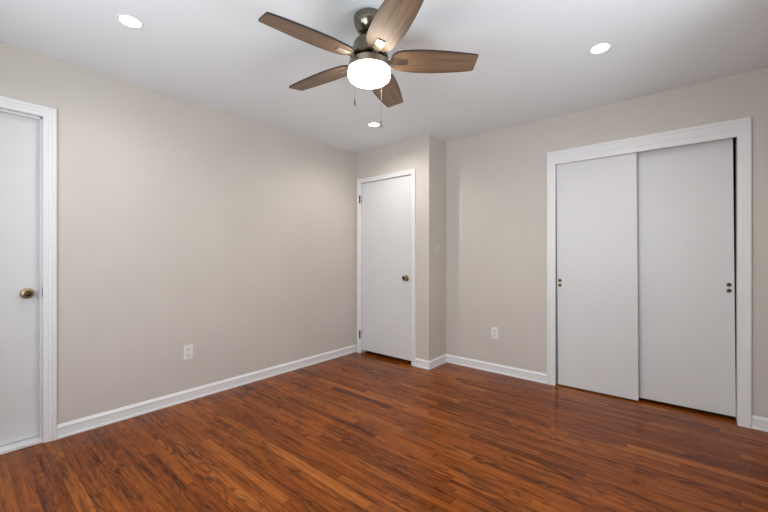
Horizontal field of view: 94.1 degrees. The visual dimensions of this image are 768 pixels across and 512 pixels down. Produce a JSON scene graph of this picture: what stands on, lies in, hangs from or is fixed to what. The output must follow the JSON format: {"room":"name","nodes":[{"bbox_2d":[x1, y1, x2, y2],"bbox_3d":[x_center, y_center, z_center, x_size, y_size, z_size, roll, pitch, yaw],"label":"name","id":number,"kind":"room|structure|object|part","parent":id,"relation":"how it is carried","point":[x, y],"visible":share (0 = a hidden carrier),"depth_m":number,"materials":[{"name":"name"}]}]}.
{"room":"empty bedroom","nodes":[
{"label":"empty bedroom","id":0,"kind":"room"},
{"bbox_2d":[0,42,355,424],"bbox_3d":[-1.294,-0.045,3.351,0.110,2.440,4.930,0,0,40],"label":"wall","id":1,"kind":"structure","parent":0,"point":[181,222],"depth_m":2.87,"materials":[{"name":"beige paint"}]},
{"bbox_2d":[0,112,38,445],"bbox_3d":[-2.437,0.136,1.997,0.094,2.026,0.760,0,0,40],"label":"door","id":2,"kind":"structure","parent":1,"relation":"in","point":[19,136],"depth_m":2.22,"materials":[{"name":"white paint"}]},
{"bbox_3d":[-2.219,0.235,2.225,0.052,0.054,0.054,0,0,40],"label":"knob","id":3,"kind":"part","parent":2,"relation":"part of","materials":[{"name":"gold metal"}]},
{"bbox_3d":[-2.201,0.235,2.210,0.004,0.032,0.032,0,0,40],"label":"knob","id":4,"kind":"part","parent":2,"relation":"part of","materials":[{"name":"brown metal"}]},
{"bbox_2d":[0,96,56,454],"bbox_3d":[-2.427,0.117,1.988,0.132,2.116,0.887,0,0,40],"label":"door frame","id":5,"kind":"structure","parent":1,"relation":"attached to","point":[47,116],"depth_m":2.27,"materials":[{"name":"white paint"}]},
{"bbox_2d":[183,344,192,359],"bbox_3d":[-1.591,0.782,2.905,0.009,0.117,0.071,0,0,40],"label":"wall outlet","id":6,"kind":"object","parent":1,"relation":"attached to","point":[187,349],"visible":1,"depth_m":2.90,"materials":[{"name":"white plastic"}]},
{"bbox_2d":[57,344,355,438],"bbox_3d":[-1.222,1.130,3.339,0.016,0.089,2.732,0,0,40],"label":"baseboard","id":7,"kind":"structure","parent":1,"relation":"attached to","point":[87,423],"depth_m":2.87,"materials":[{"name":"white paint"}]},
{"bbox_2d":[0,351,767,511],"bbox_3d":[0.019,1.225,2.249,4.020,0.100,4.930,0,0,40],"label":"floor","id":8,"kind":"structure","parent":0,"point":[367,431],"depth_m":2.09,"materials":[{"name":"brown wood"}]},
{"bbox_2d":[0,0,767,152],"bbox_3d":[0.019,-1.315,2.249,4.020,0.100,4.930,0,0,40],"label":"ceiling","id":9,"kind":"structure","parent":0,"point":[535,62],"depth_m":2.20,"materials":[{"name":"white paint"}]},
{"bbox_2d":[117,14,142,27],"bbox_3d":[-1.367,-1.263,1.926,0.116,0.003,0.116,0,0,40],"label":"recessed light","id":10,"kind":"object","parent":9,"relation":"in","point":[127,20],"visible":1,"depth_m":1.92,"materials":[{"name":"white paint"}]},
{"bbox_2d":[258,0,477,127],"bbox_3d":[-0.106,-0.989,1.892,1.082,0.552,1.100,0,0,40],"label":"ceiling fan","id":11,"kind":"object","parent":9,"relation":"hanging from","point":[380,30],"visible":1,"depth_m":1.81,"materials":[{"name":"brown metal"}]},
{"bbox_3d":[-0.345,-1.030,1.675,0.454,0.008,0.158,0,12,-38],"label":"blade","id":12,"kind":"part","parent":11,"relation":"part of","materials":[{"name":"brown wood"}]},
{"bbox_3d":[-0.359,-1.030,2.074,0.454,0.008,0.158,0,12,34],"label":"blade","id":13,"kind":"part","parent":11,"relation":"part of","materials":[{"name":"brown wood"}]},
{"bbox_3d":[-0.077,-0.942,1.884,0.223,0.066,0.223,0,0,40],"label":"glass globe","id":14,"kind":"part","parent":11,"relation":"part of","materials":[{"name":"white glass"}]},
{"bbox_3d":[0.016,-1.030,2.211,0.159,0.009,0.454,-13,-4,16],"label":"blade","id":15,"kind":"part","parent":11,"relation":"part of","materials":[{"name":"brown wood"}]},
{"bbox_3d":[0.039,-1.030,1.565,0.158,0.008,0.454,13,-4,-20],"label":"blade","id":16,"kind":"part","parent":11,"relation":"part of","materials":[{"name":"brown wood"}]},
{"bbox_3d":[0.262,-1.030,1.896,0.454,0.009,0.159,0,-12,-2],"label":"blade","id":17,"kind":"part","parent":11,"relation":"part of","materials":[{"name":"brown wood"}]},
{"bbox_2d":[368,122,379,126],"bbox_3d":[-0.096,-1.263,3.440,0.116,0.003,0.116,0,0,40],"label":"recessed light","id":18,"kind":"object","parent":9,"relation":"in","point":[373,124],"visible":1,"depth_m":3.43,"materials":[{"name":"white paint"}]},
{"bbox_2d":[589,43,610,53],"bbox_3d":[1.315,-1.263,2.175,0.116,0.003,0.116,0,0,40],"label":"recessed light","id":19,"kind":"object","parent":9,"relation":"in","point":[599,48],"visible":1,"depth_m":2.17,"materials":[{"name":"white paint"}]},
{"bbox_2d":[356,134,434,360],"bbox_3d":[0.094,-0.045,4.091,1.066,2.440,0.110,0,0,40],"label":"wall","id":20,"kind":"structure","parent":0,"point":[418,153],"depth_m":3.79,"materials":[{"name":"beige paint"}]},
{"bbox_2d":[359,175,410,360],"bbox_3d":[0.001,0.128,4.090,0.771,2.013,0.094,0,0,40],"label":"door","id":21,"kind":"structure","parent":20,"relation":"in","point":[386,204],"depth_m":4.07,"materials":[{"name":"white paint"}]},
{"bbox_2d":[357,169,415,365],"bbox_3d":[0.040,0.122,4.123,0.855,2.105,0.130,0,0,40],"label":"door frame","id":22,"kind":"structure","parent":20,"relation":"attached to","point":[412,172],"depth_m":3.94,"materials":[{"name":"white paint"}]},
{"bbox_2d":[435,137,445,357],"bbox_3d":[0.801,-0.045,4.190,0.110,2.440,0.951,0,0,40],"label":"wall","id":23,"kind":"structure","parent":0,"point":[440,145],"depth_m":3.88,"materials":[{"name":"beige paint"}]},
{"bbox_2d":[415,354,446,369],"bbox_3d":[0.515,1.130,3.881,0.183,0.089,0.363,0,0,40],"label":"baseboard","id":24,"kind":"structure","parent":23,"relation":"attached to","point":[421,363],"depth_m":3.77,"materials":[{"name":"white paint"}]},
{"bbox_2d":[436,243,438,253],"bbox_3d":[0.579,-0.075,3.826,0.016,0.117,0.071,0,0,40],"label":"light switch","id":25,"kind":"object","parent":23,"relation":"attached to","point":[437,245],"visible":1,"depth_m":3.82,"materials":[{"name":"beige plastic"}]},
{"bbox_2d":[446,67,767,417],"bbox_3d":[1.723,-0.045,3.177,2.604,2.440,0.110,0,0,40],"label":"wall","id":26,"kind":"structure","parent":0,"point":[496,181],"depth_m":3.41,"materials":[{"name":"beige paint"}]},
{"bbox_2d":[491,327,497,338],"bbox_3d":[1.118,0.778,3.606,0.071,0.117,0.009,0,0,40],"label":"wall outlet","id":27,"kind":"object","parent":26,"relation":"attached to","point":[494,330],"visible":1,"depth_m":3.60,"materials":[{"name":"white plastic"}]},
{"bbox_2d":[446,354,546,383],"bbox_3d":[1.091,1.130,3.625,1.058,0.089,0.016,0,0,40],"label":"baseboard","id":28,"kind":"structure","parent":26,"relation":"attached to","point":[539,377],"depth_m":3.57,"materials":[{"name":"white paint"}]},
{"bbox_2d":[556,152,638,400],"bbox_3d":[1.815,0.148,3.072,0.600,2.030,0.037,0,0,40],"label":"sliding closet door","id":29,"kind":"structure","parent":26,"relation":"in","point":[597,224],"depth_m":3.04,"materials":[{"name":"white paint"}]},
{"bbox_2d":[547,116,751,428],"bbox_3d":[2.042,0.113,2.909,1.318,2.124,0.150,0,0,40],"label":"door frame","id":30,"kind":"structure","parent":26,"relation":"attached to","point":[741,128],"depth_m":2.52,"materials":[{"name":"white paint"}]},
{"bbox_2d":[637,138,735,416],"bbox_3d":[2.276,0.143,2.760,0.615,2.014,0.037,-1,0,40],"label":"sliding closet door","id":31,"kind":"structure","parent":26,"relation":"in","point":[685,196],"depth_m":2.71,"materials":[{"name":"white paint"}]},
{"bbox_2d":[752,415,767,431],"bbox_3d":[2.550,1.130,2.400,0.114,0.089,0.016,0,0,40],"label":"baseboard","id":32,"kind":"structure","parent":26,"relation":"attached to","point":[758,423],"depth_m":2.41,"materials":[{"name":"white paint"}]},
{"bbox_2d":[733,137,735,375],"bbox_3d":[1.426,-0.045,3.925,4.020,2.440,0.654,0,0,40],"label":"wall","id":33,"kind":"structure","parent":0,"point":[734,138],"depth_m":3.00,"materials":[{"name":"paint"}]}
]}

